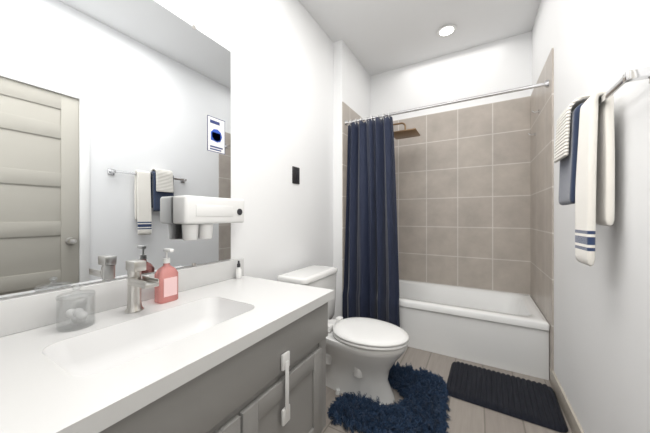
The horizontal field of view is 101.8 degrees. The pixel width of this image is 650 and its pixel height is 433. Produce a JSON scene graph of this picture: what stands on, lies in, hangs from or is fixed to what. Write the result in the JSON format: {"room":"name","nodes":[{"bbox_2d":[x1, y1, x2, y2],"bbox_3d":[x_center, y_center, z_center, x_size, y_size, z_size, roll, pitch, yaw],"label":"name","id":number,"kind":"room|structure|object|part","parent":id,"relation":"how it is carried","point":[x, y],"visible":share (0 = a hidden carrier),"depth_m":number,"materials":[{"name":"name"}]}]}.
{"room":"bathroom","nodes":[
{"label":"bathroom","id":0,"kind":"room"},
{"bbox_2d":[0,0,332,318],"bbox_3d":[-0.365,-0.300,1.920,0.100,2.820,3.360,0,0,30],"label":"wall","id":1,"kind":"structure","parent":0,"point":[281,51],"depth_m":1.86,"materials":[{"name":"white paint"}]},
{"bbox_2d":[0,0,230,297],"bbox_3d":[-0.820,-0.349,1.021,0.008,1.201,1.124,0,0,30],"label":"mirror","id":2,"kind":"object","parent":1,"relation":"attached to","point":[107,107],"visible":1,"depth_m":0.99,"materials":[{"name":"silver metal"}]},
{"bbox_2d":[173,195,243,240],"bbox_3d":[-0.572,0.007,1.338,0.109,0.205,0.345,0,0,30],"label":"toothbrush holder","id":3,"kind":"object","parent":2,"relation":"attached to","point":[196,217],"visible":1,"depth_m":1.25,"materials":[{"name":"white plastic"}]},
{"bbox_2d":[181,224,198,240],"bbox_3d":[-0.631,0.073,1.236,0.072,0.073,0.072,0,0,30],"label":"cup","id":4,"kind":"object","parent":3,"relation":"on","point":[189,231],"depth_m":1.21,"materials":[{"name":"white plastic"}]},
{"bbox_2d":[197,223,213,239],"bbox_3d":[-0.591,0.073,1.305,0.072,0.073,0.072,0,0,30],"label":"cup","id":5,"kind":"object","parent":3,"relation":"on","point":[205,230],"depth_m":1.28,"materials":[{"name":"white plastic"}]},
{"bbox_3d":[-0.536,-0.028,1.297,0.002,0.055,0.210,0,0,30],"label":"drawer","id":6,"kind":"part","parent":3,"relation":"part of","materials":[{"name":"white plastic"}]},
{"bbox_2d":[207,115,224,154],"bbox_3d":[-0.585,-0.438,1.423,0.002,0.185,0.110,0,0,30],"label":"card sign","id":7,"kind":"object","parent":2,"relation":"attached to","point":[216,135],"visible":1,"depth_m":1.42,"materials":[{"name":"white paper"}]},
{"bbox_2d":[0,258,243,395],"bbox_3d":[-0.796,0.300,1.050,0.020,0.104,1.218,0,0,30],"label":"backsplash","id":8,"kind":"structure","parent":1,"relation":"attached to","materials":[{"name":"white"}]},
{"bbox_2d":[292,166,299,183],"bbox_3d":[-0.224,-0.320,2.052,0.011,0.130,0.090,0,0,30],"label":"switch plate","id":9,"kind":"object","parent":1,"relation":"attached to","point":[295,175],"visible":1,"depth_m":2.04,"materials":[{"name":"grey plastic"}]},
{"bbox_2d":[333,40,369,318],"bbox_3d":[0.317,-0.300,2.906,0.094,2.820,0.770,0,0,30],"label":"wall","id":10,"kind":"structure","parent":0,"point":[351,82],"depth_m":2.58,"materials":[{"name":"white paint"}]},
{"bbox_2d":[342,101,364,292],"bbox_3d":[0.359,-0.185,2.876,0.010,1.850,0.760,0,0,30],"label":"tile","id":11,"kind":"structure","parent":10,"relation":"attached to","point":[349,113],"depth_m":2.57,"materials":[{"name":"beige tile"}]},
{"bbox_2d":[393,122,420,139],"bbox_3d":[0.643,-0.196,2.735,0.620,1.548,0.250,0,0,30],"label":"shower head","id":12,"kind":"object","parent":11,"relation":"attached to","point":[407,133],"visible":0.52,"depth_m":2.63},
{"bbox_3d":[0.803,-0.824,2.643,0.250,0.012,0.250,0,0,30],"label":"plate","id":13,"kind":"part","parent":12,"relation":"part of","materials":[{"name":"brown metal"}]},
{"bbox_2d":[299,0,540,75],"bbox_3d":[0.397,-1.740,1.480,1.860,0.060,3.360,0,0,30],"label":"ceiling","id":14,"kind":"structure","parent":0,"point":[378,36],"depth_m":2.35,"materials":[{"name":"white paint"}]},
{"bbox_2d":[436,24,456,37],"bbox_3d":[1.117,-1.704,2.427,0.176,0.012,0.176,0,0,30],"label":"recessed light","id":15,"kind":"object","parent":14,"relation":"in","point":[448,35],"depth_m":2.42,"materials":[{"name":"white plastic"}]},
{"bbox_3d":[1.117,-1.704,2.427,0.118,0.001,0.118,0,0,30],"label":"recessed ceiling light lens","id":16,"kind":"part","parent":15,"relation":"part of","materials":[{"name":"white plastic"}]},
{"bbox_2d":[322,347,571,432],"bbox_3d":[0.397,1.140,1.480,1.860,0.060,3.360,0,0,30],"label":"floor","id":17,"kind":"structure","parent":0,"point":[461,416],"depth_m":1.50,"materials":[{"name":"brown wood"}]},
{"bbox_2d":[0,258,333,432],"bbox_3d":[-0.533,0.679,0.897,0.628,0.862,1.218,0,0,30],"label":"bathroom vanity","id":18,"kind":"object","parent":17,"relation":"on","point":[217,347],"visible":0.98,"depth_m":0.82,"materials":[{"name":"gray painted wood"},{"name":"white stone countertop"},{"name":"brushed nickel"}]},
{"bbox_2d":[55,284,94,331],"bbox_3d":[-0.797,0.284,0.847,0.096,0.135,0.096,0,0,30],"label":"glass jar","id":19,"kind":"object","parent":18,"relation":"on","point":[78,315],"visible":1,"depth_m":0.83,"materials":[{"name":"clear glass"}]},
{"bbox_3d":[-0.797,0.237,0.847,0.096,0.040,0.096,0,0,30],"label":"lid","id":20,"kind":"part","parent":19,"relation":"part of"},
{"bbox_3d":[-0.382,0.637,0.601,0.020,0.065,0.340,0,0,30],"label":"door","id":21,"kind":"part","parent":18,"relation":"part of","materials":[{"name":"grey wood"}]},
{"bbox_2d":[124,259,158,312],"bbox_3d":[-0.674,0.258,0.966,0.155,0.188,0.060,0,0,30],"label":"faucet","id":22,"kind":"object","parent":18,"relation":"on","point":[136,283],"visible":1,"depth_m":0.97,"materials":[{"name":"silver metal"}]},
{"bbox_3d":[-0.705,0.182,0.984,0.067,0.037,0.042,0,0,30],"label":"handle","id":23,"kind":"part","parent":22,"relation":"part of","materials":[{"name":"silver metal"}]},
{"bbox_3d":[-0.656,0.244,0.956,0.115,0.012,0.046,0,0,30],"label":"spout","id":24,"kind":"part","parent":22,"relation":"part of","materials":[{"name":"silver metal"}]},
{"bbox_2d":[154,248,177,303],"bbox_3d":[-0.658,0.242,1.101,0.069,0.219,0.078,0,0,30],"label":"soap bottle","id":25,"kind":"object","parent":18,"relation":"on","point":[166,289],"visible":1,"depth_m":1.08,"materials":[{"name":"pink plastic"}]},
{"bbox_3d":[-0.280,0.800,0.777,0.020,0.390,0.065,0,0,30],"label":"door","id":26,"kind":"part","parent":18,"relation":"part of","materials":[{"name":"grey wood"}]},
{"bbox_2d":[236,261,241,278],"bbox_3d":[-0.491,0.301,1.502,0.032,0.102,0.032,0,0,30],"label":"dropper bottle","id":27,"kind":"object","parent":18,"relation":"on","point":[238,273],"visible":0.98,"depth_m":1.49,"materials":[{"name":"white plastic"}]},
{"bbox_3d":[-0.243,0.800,0.842,0.020,0.390,0.065,0,0,30],"label":"door","id":28,"kind":"part","parent":18,"relation":"part of","materials":[{"name":"grey wood"}]},
{"bbox_3d":[-0.146,0.800,1.020,0.010,0.260,0.340,0,0,30],"label":"door","id":29,"kind":"part","parent":18,"relation":"part of","materials":[{"name":"grey wood"}]},
{"bbox_3d":[-0.141,0.637,1.017,0.020,0.065,0.340,0,0,30],"label":"door","id":30,"kind":"part","parent":18,"relation":"part of","materials":[{"name":"grey wood"}]},
{"bbox_3d":[-0.141,0.963,1.017,0.020,0.065,0.340,0,0,30],"label":"door","id":31,"kind":"part","parent":18,"relation":"part of","materials":[{"name":"grey wood"}]},
{"bbox_3d":[-0.040,0.800,1.192,0.020,0.390,0.065,0,0,30],"label":"door","id":32,"kind":"part","parent":18,"relation":"part of","materials":[{"name":"grey wood"}]},
{"bbox_2d":[277,265,408,404],"bbox_3d":[0.116,0.750,1.763,0.865,0.720,0.474,0,0,30],"label":"toilet","id":33,"kind":"object","parent":17,"relation":"on","point":[363,355],"visible":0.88,"depth_m":1.61,"materials":[{"name":"white ceramic"}]},
{"bbox_3d":[0.216,0.932,1.706,0.620,0.356,0.366,0,0,30],"label":"bowl","id":34,"kind":"part","parent":33,"relation":"part of","materials":[{"name":"white ceramic"}]},
{"bbox_3d":[0.284,0.743,1.666,0.474,0.019,0.380,0,0,30],"label":"seat","id":35,"kind":"part","parent":33,"relation":"part of","materials":[{"name":"white plastic"}]},
{"bbox_2d":[326,361,451,432],"bbox_3d":[0.411,1.092,1.600,0.531,0.032,0.593,0,0,25],"label":"rug","id":36,"kind":"object","parent":17,"relation":"on","point":[421,406],"visible":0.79,"depth_m":1.46,"materials":[{"name":"blue fabric"}]},
{"bbox_2d":[399,279,549,379],"bbox_3d":[1.033,0.915,2.487,1.542,0.390,0.756,0,0,30],"label":"bathtub","id":37,"kind":"object","parent":17,"relation":"on","point":[508,331],"visible":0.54,"depth_m":2.07,"materials":[{"name":"white ceramic"}]},
{"bbox_2d":[446,361,567,432],"bbox_3d":[1.107,1.097,1.676,0.601,0.025,0.457,0,0,30],"label":"rug","id":38,"kind":"object","parent":17,"relation":"on","point":[533,402],"visible":0.96,"depth_m":1.61,"materials":[{"name":"black fabric"}]},
{"bbox_2d":[370,31,531,120],"bbox_3d":[1.212,-0.300,2.891,1.860,2.820,0.100,0,0,30],"label":"wall","id":39,"kind":"structure","parent":0,"point":[499,65],"depth_m":2.74,"materials":[{"name":"white paint"}]},
{"bbox_2d":[393,96,530,295],"bbox_3d":[1.225,-0.185,2.820,1.566,1.850,0.010,0,0,30],"label":"tile","id":40,"kind":"structure","parent":39,"relation":"attached to","point":[463,188],"depth_m":2.68,"materials":[{"name":"beige tile"}]},
{"bbox_2d":[532,0,649,432],"bbox_3d":[1.430,-0.300,1.510,0.100,2.820,2.275,0,0,30],"label":"wall","id":41,"kind":"structure","parent":0,"point":[602,338],"depth_m":1.02,"materials":[{"name":"white paint"}]},
{"bbox_2d":[531,47,553,379],"bbox_3d":[1.696,0.000,2.080,0.010,2.220,0.800,0,0,30],"label":"tile","id":42,"kind":"structure","parent":41,"relation":"attached to","point":[542,211],"depth_m":1.96,"materials":[{"name":"beige tile"}]},
{"bbox_2d":[345,79,548,125],"bbox_3d":[0.875,-0.920,2.214,1.544,0.056,0.056,0,0,30],"label":"curtain rod","id":43,"kind":"object","parent":42,"relation":"attached to","point":[545,84],"visible":1,"depth_m":2.09,"materials":[{"name":"silver metal"}]},
{"bbox_2d":[342,112,399,326],"bbox_3d":[0.428,0.054,2.384,0.535,1.992,0.216,0,0,30],"label":"shower curtain","id":44,"kind":"object","parent":43,"relation":"hanging from","point":[371,277],"visible":0.94,"depth_m":2.38,"materials":[{"name":"blue fabric"}]},
{"bbox_2d":[550,367,583,432],"bbox_3d":[1.179,1.060,1.187,0.013,0.100,1.341,0,0,30],"label":"baseboard","id":45,"kind":"structure","parent":41,"relation":"attached to","point":[571,418],"depth_m":1.46,"materials":[{"name":"beige"}]},
{"bbox_2d":[598,67,649,106],"bbox_3d":[1.064,-0.405,1.040,0.064,0.050,0.716,0,0,30],"label":"bar","id":46,"kind":"object","parent":41,"relation":"attached to","point":[635,75],"visible":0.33,"depth_m":0.76,"materials":[{"name":"silver metal"}]},
{"bbox_2d":[554,95,590,204],"bbox_3d":[1.080,-0.269,1.127,0.132,0.434,0.207,0,0,30],"label":"hanging towel","id":47,"kind":"object","parent":46,"relation":"hanging from","point":[566,141],"visible":0.5,"depth_m":1.09,"materials":[{"name":"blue fabric"}]},
{"bbox_2d":[575,89,614,265],"bbox_3d":[0.990,-0.134,0.971,0.078,0.622,0.125,0,0,30],"label":"hanging towel","id":48,"kind":"object","parent":46,"relation":"hanging from","point":[595,190],"visible":0.98,"depth_m":0.94,"materials":[{"name":"white fabric"}]},
{"bbox_3d":[0.895,-0.405,0.753,0.058,0.026,0.024,0,0,30],"label":"post","id":49,"kind":"part","parent":46,"relation":"part of","materials":[{"name":"silver metal"}]}
]}

